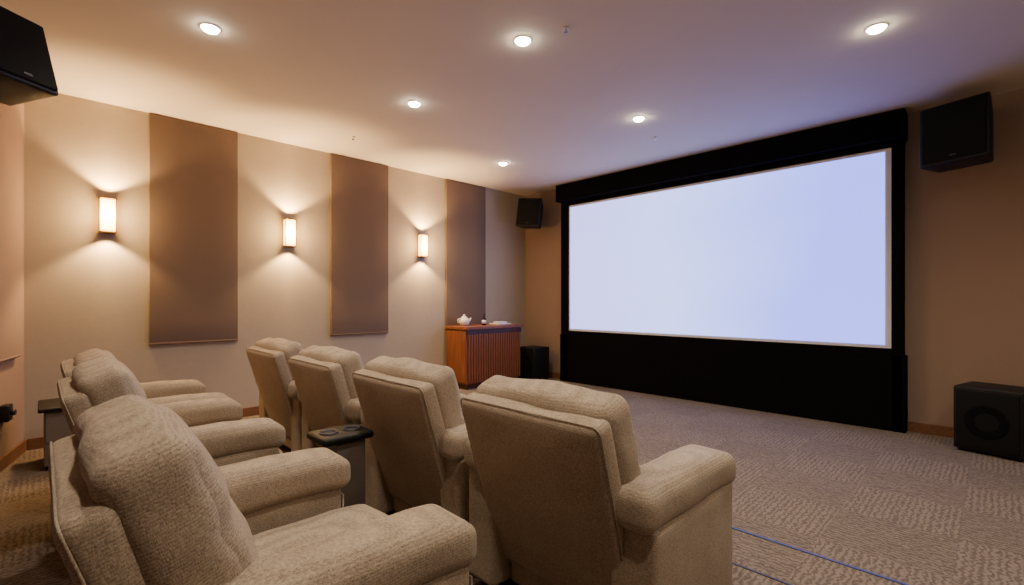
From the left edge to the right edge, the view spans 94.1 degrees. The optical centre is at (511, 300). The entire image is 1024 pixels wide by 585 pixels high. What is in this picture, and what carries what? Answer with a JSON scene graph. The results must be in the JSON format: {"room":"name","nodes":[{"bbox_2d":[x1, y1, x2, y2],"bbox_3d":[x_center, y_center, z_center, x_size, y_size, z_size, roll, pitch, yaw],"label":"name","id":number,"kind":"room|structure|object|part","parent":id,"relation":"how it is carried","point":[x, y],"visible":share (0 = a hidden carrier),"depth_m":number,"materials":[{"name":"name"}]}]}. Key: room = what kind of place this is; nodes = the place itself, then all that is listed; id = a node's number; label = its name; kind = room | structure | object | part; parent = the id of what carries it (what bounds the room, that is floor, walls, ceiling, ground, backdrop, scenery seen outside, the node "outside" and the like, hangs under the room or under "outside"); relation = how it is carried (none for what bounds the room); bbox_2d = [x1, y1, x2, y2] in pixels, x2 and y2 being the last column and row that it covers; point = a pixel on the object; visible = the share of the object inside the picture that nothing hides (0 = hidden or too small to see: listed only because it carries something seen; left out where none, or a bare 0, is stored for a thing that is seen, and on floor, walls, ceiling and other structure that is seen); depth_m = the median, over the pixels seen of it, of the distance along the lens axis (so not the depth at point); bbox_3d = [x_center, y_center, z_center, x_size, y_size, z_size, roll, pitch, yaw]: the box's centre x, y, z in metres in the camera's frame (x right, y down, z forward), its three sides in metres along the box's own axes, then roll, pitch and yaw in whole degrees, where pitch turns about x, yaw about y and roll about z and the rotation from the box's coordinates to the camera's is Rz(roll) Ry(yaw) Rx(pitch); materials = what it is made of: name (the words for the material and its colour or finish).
{"room":"home theater","nodes":[
{"label":"home theater","id":0,"kind":"room"},
{"bbox_2d":[0,103,23,457],"bbox_3d":[-1.975,-0.265,0.665,0.147,2.930,7.411,0,0,-33],"label":"wall","id":1,"kind":"structure","parent":0,"point":[12,370],"depth_m":3.65,"materials":[{"name":"beige paint"}]},
{"bbox_2d":[0,403,16,422],"bbox_3d":[-3.604,0.800,3.415,0.074,0.120,0.100,0,0,-33],"label":"switch box","id":2,"kind":"object","parent":1,"relation":"attached to","point":[7,412],"visible":1,"depth_m":3.38,"materials":[{"name":"black plastic"}]},
{"bbox_3d":[-3.586,0.800,3.426,0.030,0.040,0.040,0,0,-33],"label":"knob","id":3,"kind":"part","parent":2,"relation":"part of","materials":[{"name":"black plastic"}]},
{"bbox_2d":[0,103,21,361],"bbox_3d":[-3.612,-0.550,3.396,0.042,1.950,0.604,0,0,-33],"label":"acoustic panel","id":4,"kind":"object","parent":1,"relation":"attached to","point":[10,116],"visible":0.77,"depth_m":3.44,"materials":[{"name":"brown fabric"}]},
{"bbox_2d":[0,440,26,471],"bbox_3d":[-1.952,1.155,0.781,0.015,0.090,7.215,0,0,-33],"label":"baseboard","id":5,"kind":"structure","parent":1,"relation":"attached to","point":[17,451],"depth_m":3.56,"materials":[{"name":"brown wood"}]},
{"bbox_2d":[0,6,57,105],"bbox_3d":[-2.752,-1.304,2.521,0.482,0.446,0.315,0,0,9],"label":"wall speaker","id":6,"kind":"object","parent":1,"relation":"attached to","point":[26,68],"visible":1,"depth_m":2.51,"materials":[{"name":"black plastic"}]},
{"bbox_2d":[24,93,524,449],"bbox_3d":[-1.953,-0.265,5.862,5.950,2.930,0.150,0,0,-45],"label":"wall","id":7,"kind":"structure","parent":0,"point":[85,289],"depth_m":4.85,"materials":[{"name":"beige paint"}]},
{"bbox_2d":[98,196,116,233],"bbox_3d":[-3.517,-0.745,4.147,0.118,0.310,0.093,0,0,-45],"label":"wall sconce","id":8,"kind":"object","parent":7,"relation":"attached to","point":[107,205],"visible":1,"depth_m":4.12,"materials":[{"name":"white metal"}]},
{"bbox_2d":[28,406,258,449],"bbox_3d":[-1.835,1.155,5.862,5.780,0.090,0.015,0,0,-45],"label":"baseboard","id":9,"kind":"structure","parent":7,"relation":"attached to","point":[33,443],"depth_m":3.88,"materials":[{"name":"brown wood"}]},
{"bbox_2d":[148,113,237,344],"bbox_3d":[-3.069,-0.660,4.629,0.734,2.130,0.037,0,0,-45],"label":"acoustic panel","id":10,"kind":"object","parent":7,"relation":"attached to","point":[193,167],"visible":1,"depth_m":4.60,"materials":[{"name":"brown fabric"}]},
{"bbox_2d":[283,218,296,247],"bbox_3d":[-2.433,-0.745,5.216,0.118,0.310,0.093,0,0,-45],"label":"wall sconce","id":11,"kind":"object","parent":7,"relation":"attached to","point":[289,224],"visible":1,"depth_m":5.19,"materials":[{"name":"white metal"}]},
{"bbox_2d":[330,153,388,335],"bbox_3d":[-1.852,-0.660,5.830,0.754,2.130,0.037,0,0,-45],"label":"acoustic panel","id":12,"kind":"object","parent":7,"relation":"attached to","point":[358,188],"visible":1,"depth_m":5.79,"materials":[{"name":"brown fabric"}]},
{"bbox_2d":[418,234,428,257],"bbox_3d":[-1.201,-0.745,6.431,0.118,0.310,0.093,0,0,-45],"label":"wall sconce","id":13,"kind":"object","parent":7,"relation":"attached to","point":[423,239],"visible":1,"depth_m":6.40,"materials":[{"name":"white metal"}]},
{"bbox_2d":[445,179,485,329],"bbox_3d":[-0.673,-0.660,6.992,0.744,2.130,0.037,0,0,-45],"label":"acoustic panel","id":14,"kind":"object","parent":7,"relation":"attached to","point":[465,203],"visible":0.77,"depth_m":6.96,"materials":[{"name":"brown fabric"}]},
{"bbox_2d":[0,0,1023,195],"bbox_3d":[0.101,-1.790,2.818,7.599,0.120,7.370,0,0,-45],"label":"ceiling","id":15,"kind":"structure","parent":0,"point":[559,108],"depth_m":3.52,"materials":[{"name":"paint"}]},
{"bbox_2d":[199,22,221,33],"bbox_3d":[-1.909,-1.714,3.019,0.124,0.030,0.124,0,0,-45],"label":"recessed light","id":16,"kind":"object","parent":15,"relation":"in","point":[210,28],"visible":1,"depth_m":2.99,"materials":[{"name":"white metal"}]},
{"bbox_2d":[407,100,420,106],"bbox_3d":[-0.855,-1.714,4.171,0.124,0.030,0.124,0,0,-45],"label":"recessed light","id":17,"kind":"object","parent":15,"relation":"in","point":[413,103],"visible":1,"depth_m":4.14,"materials":[{"name":"white metal"}]},
{"bbox_2d":[514,35,531,45],"bbox_3d":[0.072,-1.714,3.160,0.124,0.030,0.124,0,0,-45],"label":"recessed light","id":18,"kind":"object","parent":15,"relation":"in","point":[521,40],"visible":1,"depth_m":3.13,"materials":[{"name":"white metal"}]},
{"bbox_2d":[562,26,568,33],"bbox_3d":[0.342,-1.716,3.022,0.044,0.028,0.044,0,0,-45],"label":"sprinkler head","id":19,"kind":"object","parent":15,"relation":"attached to","point":[565,29],"visible":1,"depth_m":3.02},
{"bbox_2d":[632,116,645,121],"bbox_3d":[1.198,-1.714,4.510,0.124,0.030,0.124,0,0,-45],"label":"recessed light","id":20,"kind":"object","parent":15,"relation":"in","point":[636,118],"visible":1,"depth_m":4.48,"materials":[{"name":"white metal"}]},
{"bbox_2d":[864,22,888,33],"bbox_3d":[2.305,-1.714,3.018,0.124,0.030,0.124,0,0,-45],"label":"recessed light","id":21,"kind":"object","parent":15,"relation":"in","point":[875,28],"visible":1,"depth_m":2.99,"materials":[{"name":"white metal"}]},
{"bbox_2d":[0,377,1023,584],"bbox_3d":[0.101,1.260,2.818,7.599,0.120,7.370,0,0,-45],"label":"floor","id":22,"kind":"structure","parent":0,"point":[912,508],"depth_m":2.85,"materials":[{"name":"carpet"}]},
{"bbox_2d":[38,398,71,470],"bbox_3d":[-3.341,0.978,3.587,0.320,0.445,0.460,0,0,-45],"label":"side table","id":23,"kind":"object","parent":22,"relation":"on","point":[55,426],"visible":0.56,"depth_m":3.39,"materials":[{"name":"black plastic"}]},
{"bbox_3d":[-3.198,0.900,3.442,0.240,0.200,0.008,0,0,-45],"label":"drawer","id":24,"kind":"part","parent":23,"relation":"part of","materials":[{"name":"brown laminate"}]},
{"bbox_2d":[60,348,228,403],"bbox_3d":[-2.247,0.742,2.982,0.830,0.916,0.887,0,0,-45],"label":"recliner chair","id":25,"kind":"object","parent":22,"relation":"on","point":[157,392],"visible":0.12,"depth_m":2.91,"materials":[{"name":"beige fabric"}]},
{"bbox_2d":[73,348,117,365],"bbox_3d":[-2.383,0.574,2.846,0.669,0.599,0.211,0,18,45],"label":"pillow","id":26,"kind":"object","parent":25,"relation":"on","point":[94,353],"depth_m":2.67,"materials":[{"name":"beige fabric"}]},
{"bbox_2d":[57,357,285,466],"bbox_3d":[-1.626,0.731,2.330,0.858,0.937,0.887,0,0,-45],"label":"recliner chair","id":27,"kind":"object","parent":22,"relation":"on","point":[216,422],"visible":0.27,"depth_m":2.10,"materials":[{"name":"beige fabric"}]},
{"bbox_2d":[72,357,146,406],"bbox_3d":[-1.772,0.554,2.186,0.661,0.605,0.227,0,18,45],"label":"pillow","id":28,"kind":"object","parent":27,"relation":"on","point":[103,379],"depth_m":1.93,"materials":[{"name":"beige fabric"}]},
{"bbox_3d":[-1.366,0.914,2.091,0.625,0.473,0.171,0,0,-45],"label":"arm panel","id":29,"kind":"part","parent":27,"relation":"part of","materials":[{"name":"beige fabric"}]},
{"bbox_2d":[48,395,476,584],"bbox_3d":[-0.671,0.725,1.334,0.897,0.950,0.949,0,0,-45],"label":"recliner chair","id":30,"kind":"object","parent":22,"relation":"on","point":[137,498],"visible":1,"depth_m":1.00,"materials":[{"name":"beige fabric"}]},
{"bbox_2d":[74,395,258,584],"bbox_3d":[-0.825,0.541,1.180,0.716,0.609,0.240,0,18,45],"label":"pillow","id":31,"kind":"object","parent":30,"relation":"on","point":[137,458],"depth_m":0.91,"materials":[{"name":"beige fabric"}]},
{"bbox_3d":[-0.920,0.914,1.616,0.656,0.473,0.183,0,0,-45],"label":"arm panel","id":32,"kind":"part","parent":30,"relation":"part of","materials":[{"name":"beige fabric"}]},
{"bbox_2d":[252,504,388,559],"bbox_3d":[-0.591,0.821,1.413,0.672,0.218,0.544,0,0,-45],"label":"seat cushion","id":33,"kind":"object","parent":30,"relation":"on","point":[281,530],"depth_m":1.56,"materials":[{"name":"beige fabric"}]},
{"bbox_3d":[-0.392,0.914,1.079,0.656,0.473,0.183,0,0,-45],"label":"arm panel","id":34,"kind":"part","parent":30,"relation":"part of","materials":[{"name":"beige fabric"}]},
{"bbox_2d":[246,337,302,451],"bbox_3d":[-1.590,0.741,3.834,0.833,0.918,0.887,0,0,-45],"label":"recliner chair","id":35,"kind":"object","parent":22,"relation":"on","point":[279,402],"visible":0.38,"depth_m":3.45,"materials":[{"name":"beige fabric"}]},
{"bbox_3d":[-1.824,0.914,4.096,0.607,0.473,0.171,0,0,-45],"label":"arm panel","id":36,"kind":"part","parent":35,"relation":"part of","materials":[{"name":"beige fabric"}]},
{"bbox_2d":[255,337,302,379],"bbox_3d":[-1.727,0.573,3.698,0.661,0.601,0.216,0,18,45],"label":"pillow","id":37,"kind":"object","parent":35,"relation":"on","point":[284,349],"depth_m":3.42,"materials":[{"name":"beige fabric"}]},
{"bbox_3d":[-1.330,0.914,3.595,0.607,0.473,0.171,0,0,-45],"label":"arm panel","id":38,"kind":"part","parent":35,"relation":"part of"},
{"bbox_2d":[288,345,364,449],"bbox_3d":[-0.955,0.742,3.189,0.830,0.916,0.887,0,0,-45],"label":"recliner chair","id":39,"kind":"object","parent":22,"relation":"on","point":[322,375],"visible":0.37,"depth_m":2.83,"materials":[{"name":"beige fabric"}]},
{"bbox_3d":[-1.189,0.914,3.451,0.607,0.473,0.171,0,0,-45],"label":"arm panel","id":40,"kind":"part","parent":39,"relation":"part of","materials":[{"name":"beige fabric"}]},
{"bbox_2d":[298,345,363,398],"bbox_3d":[-1.091,0.574,3.053,0.669,0.599,0.211,0,18,45],"label":"pillow","id":41,"kind":"object","parent":39,"relation":"on","point":[344,362],"depth_m":2.77,"materials":[{"name":"beige fabric"}]},
{"bbox_2d":[306,423,373,507],"bbox_3d":[-0.791,0.895,2.198,0.240,0.610,0.200,0,0,-45],"label":"table","id":42,"kind":"object","parent":22,"relation":"on","point":[348,440],"visible":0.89,"depth_m":2.17,"materials":[{"name":"grey laminate"}]},
{"bbox_2d":[306,423,373,446],"bbox_3d":[-0.791,0.615,2.198,0.240,0.035,0.200,0,0,-45],"label":"tray","id":43,"kind":"object","parent":42,"relation":"on","point":[348,434],"depth_m":2.15,"materials":[{"name":"black plastic"}]},
{"bbox_2d":[352,356,469,522],"bbox_3d":[-0.319,0.741,2.545,0.833,0.918,0.887,0,0,-45],"label":"recliner chair","id":44,"kind":"object","parent":22,"relation":"on","point":[415,453],"visible":0.6,"depth_m":2.20,"materials":[{"name":"beige fabric"}]},
{"bbox_3d":[-0.553,0.914,2.807,0.607,0.473,0.171,0,0,-45],"label":"arm panel","id":45,"kind":"part","parent":44,"relation":"part of","materials":[{"name":"beige fabric"}]},
{"bbox_2d":[364,356,464,428],"bbox_3d":[-0.456,0.573,2.409,0.661,0.601,0.216,0,18,45],"label":"pillow","id":46,"kind":"object","parent":44,"relation":"on","point":[440,383],"depth_m":2.15,"materials":[{"name":"beige fabric"}]},
{"bbox_3d":[-0.059,0.914,2.306,0.607,0.473,0.171,0,0,-45],"label":"arm panel","id":47,"kind":"part","parent":44,"relation":"part of","materials":[{"name":"beige fabric"}]},
{"bbox_2d":[445,324,522,389],"bbox_3d":[-0.388,0.775,6.931,1.090,0.850,0.485,0,0,-45],"label":"base cabinet","id":48,"kind":"object","parent":22,"relation":"on","point":[477,353],"visible":0.85,"depth_m":6.63,"materials":[{"name":"brown wood"}]},
{"bbox_3d":[-0.768,0.760,6.567,0.016,0.700,0.430,0,0,-45],"label":"panel","id":49,"kind":"part","parent":48,"relation":"part of","materials":[{"name":"brown wood"}]},
{"bbox_2d":[457,314,470,325],"bbox_3d":[-0.671,0.268,6.739,0.161,0.165,0.206,0,0,8],"label":"teapot","id":50,"kind":"object","parent":48,"relation":"on","point":[463,321],"visible":1,"depth_m":6.68,"materials":[{"name":"white ceramic"}]},
{"bbox_2d":[482,316,485,324],"bbox_3d":[-0.404,0.268,6.904,0.065,0.165,0.065,0,0,-45],"label":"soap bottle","id":51,"kind":"object","parent":48,"relation":"on","point":[483,318],"visible":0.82,"depth_m":6.88,"materials":[{"name":"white plastic"}]},
{"bbox_3d":[-0.241,0.425,6.781,1.040,0.070,0.025,0,0,-45],"label":"rail","id":52,"kind":"part","parent":48,"relation":"part of","materials":[{"name":"brown wood"}]},
{"bbox_2d":[489,321,510,324],"bbox_3d":[-0.176,0.328,7.129,0.280,0.044,0.200,0,0,-45],"label":"serving tray","id":53,"kind":"object","parent":48,"relation":"on","point":[494,322],"visible":1,"depth_m":7.06,"materials":[{"name":"white ceramic"}]},
{"bbox_2d":[519,345,548,378],"bbox_3d":[0.328,0.950,7.318,0.356,0.500,0.340,0,0,-45],"label":"subwoofer","id":54,"kind":"object","parent":22,"relation":"on","point":[534,360],"visible":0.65,"depth_m":7.19,"materials":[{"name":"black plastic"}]},
{"bbox_2d":[520,348,532,378],"bbox_3d":[0.209,0.940,7.201,0.016,0.430,0.306,0,0,-45],"label":"grille","id":55,"kind":"object","parent":54,"relation":"attached to","point":[526,354],"depth_m":7.18,"materials":[{"name":"black fabric"}]},
{"bbox_2d":[460,375,735,584],"bbox_3d":[0.316,0.742,1.900,0.830,0.916,0.887,0,0,-45],"label":"recliner chair","id":56,"kind":"object","parent":22,"relation":"on","point":[560,493],"visible":1,"depth_m":1.59,"materials":[{"name":"beige fabric"}]},
{"bbox_3d":[0.082,0.914,2.163,0.607,0.473,0.171,0,0,-45],"label":"arm panel","id":57,"kind":"part","parent":56,"relation":"part of","materials":[{"name":"beige fabric"}]},
{"bbox_2d":[476,375,640,484],"bbox_3d":[0.180,0.574,1.764,0.669,0.599,0.211,0,18,45],"label":"pillow","id":58,"kind":"object","parent":56,"relation":"on","point":[611,411],"depth_m":1.52,"materials":[{"name":"beige fabric"}]},
{"bbox_3d":[0.577,0.914,1.661,0.607,0.473,0.171,0,0,-45],"label":"arm panel","id":59,"kind":"part","parent":56,"relation":"part of","materials":[{"name":"beige fabric"}]},
{"bbox_2d":[732,562,791,584],"bbox_3d":[0.426,1.198,2.772,0.012,0.004,6.450,0,0,-45],"label":"strip","id":60,"kind":"object","parent":22,"relation":"on","point":[744,567],"depth_m":2.09,"materials":[{"name":"metal"}]},
{"bbox_2d":[732,527,909,584],"bbox_3d":[0.675,1.198,3.018,0.016,0.004,6.450,0,0,-45],"label":"strip","id":61,"kind":"object","parent":22,"relation":"on","point":[759,536],"depth_m":2.22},
{"bbox_2d":[954,381,1023,461],"bbox_3d":[3.838,0.940,3.788,0.416,0.520,0.400,0,0,-31],"label":"subwoofer","id":62,"kind":"object","parent":22,"relation":"on","point":[988,417],"visible":1,"depth_m":3.67,"materials":[{"name":"black plastic"}]},
{"bbox_2d":[525,89,1023,426],"bbox_3d":[2.753,-0.265,5.433,0.150,2.930,7.370,0,0,-45],"label":"wall","id":63,"kind":"structure","parent":0,"point":[964,227],"depth_m":4.20,"materials":[{"name":"beige paint"}]},
{"bbox_2d":[516,198,543,228],"bbox_3d":[0.313,-1.345,7.393,0.401,0.463,0.461,0,0,20],"label":"wall speaker","id":64,"kind":"object","parent":63,"relation":"attached to","point":[529,210],"visible":1,"depth_m":7.21,"materials":[{"name":"black plastic"}]},
{"bbox_2d":[549,371,559,378],"bbox_3d":[0.509,1.155,7.591,0.015,0.090,0.815,0,0,-45],"label":"baseboard","id":65,"kind":"structure","parent":63,"relation":"attached to","point":[551,374],"depth_m":7.42,"materials":[{"name":"brown wood"}]},
{"bbox_2d":[556,108,907,432],"bbox_3d":[2.154,-0.264,5.776,0.219,2.927,4.060,0,0,-45],"label":"projection screen","id":66,"kind":"object","parent":63,"relation":"attached to","point":[765,275],"visible":1,"depth_m":5.25,"materials":[{"name":"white fabric"}]},
{"bbox_2d":[908,421,953,437],"bbox_3d":[4.415,1.155,3.630,0.015,0.090,2.170,0,0,-45],"label":"baseboard","id":67,"kind":"structure","parent":63,"relation":"attached to","point":[938,430],"depth_m":4.28,"materials":[{"name":"brown wood"}]},
{"bbox_2d":[920,91,993,172],"bbox_3d":[3.730,-1.342,3.957,0.448,0.515,0.434,9,-7,-32],"label":"wall speaker","id":68,"kind":"object","parent":63,"relation":"attached to","point":[958,134],"visible":1,"depth_m":3.82,"materials":[{"name":"black plastic"}]}
]}

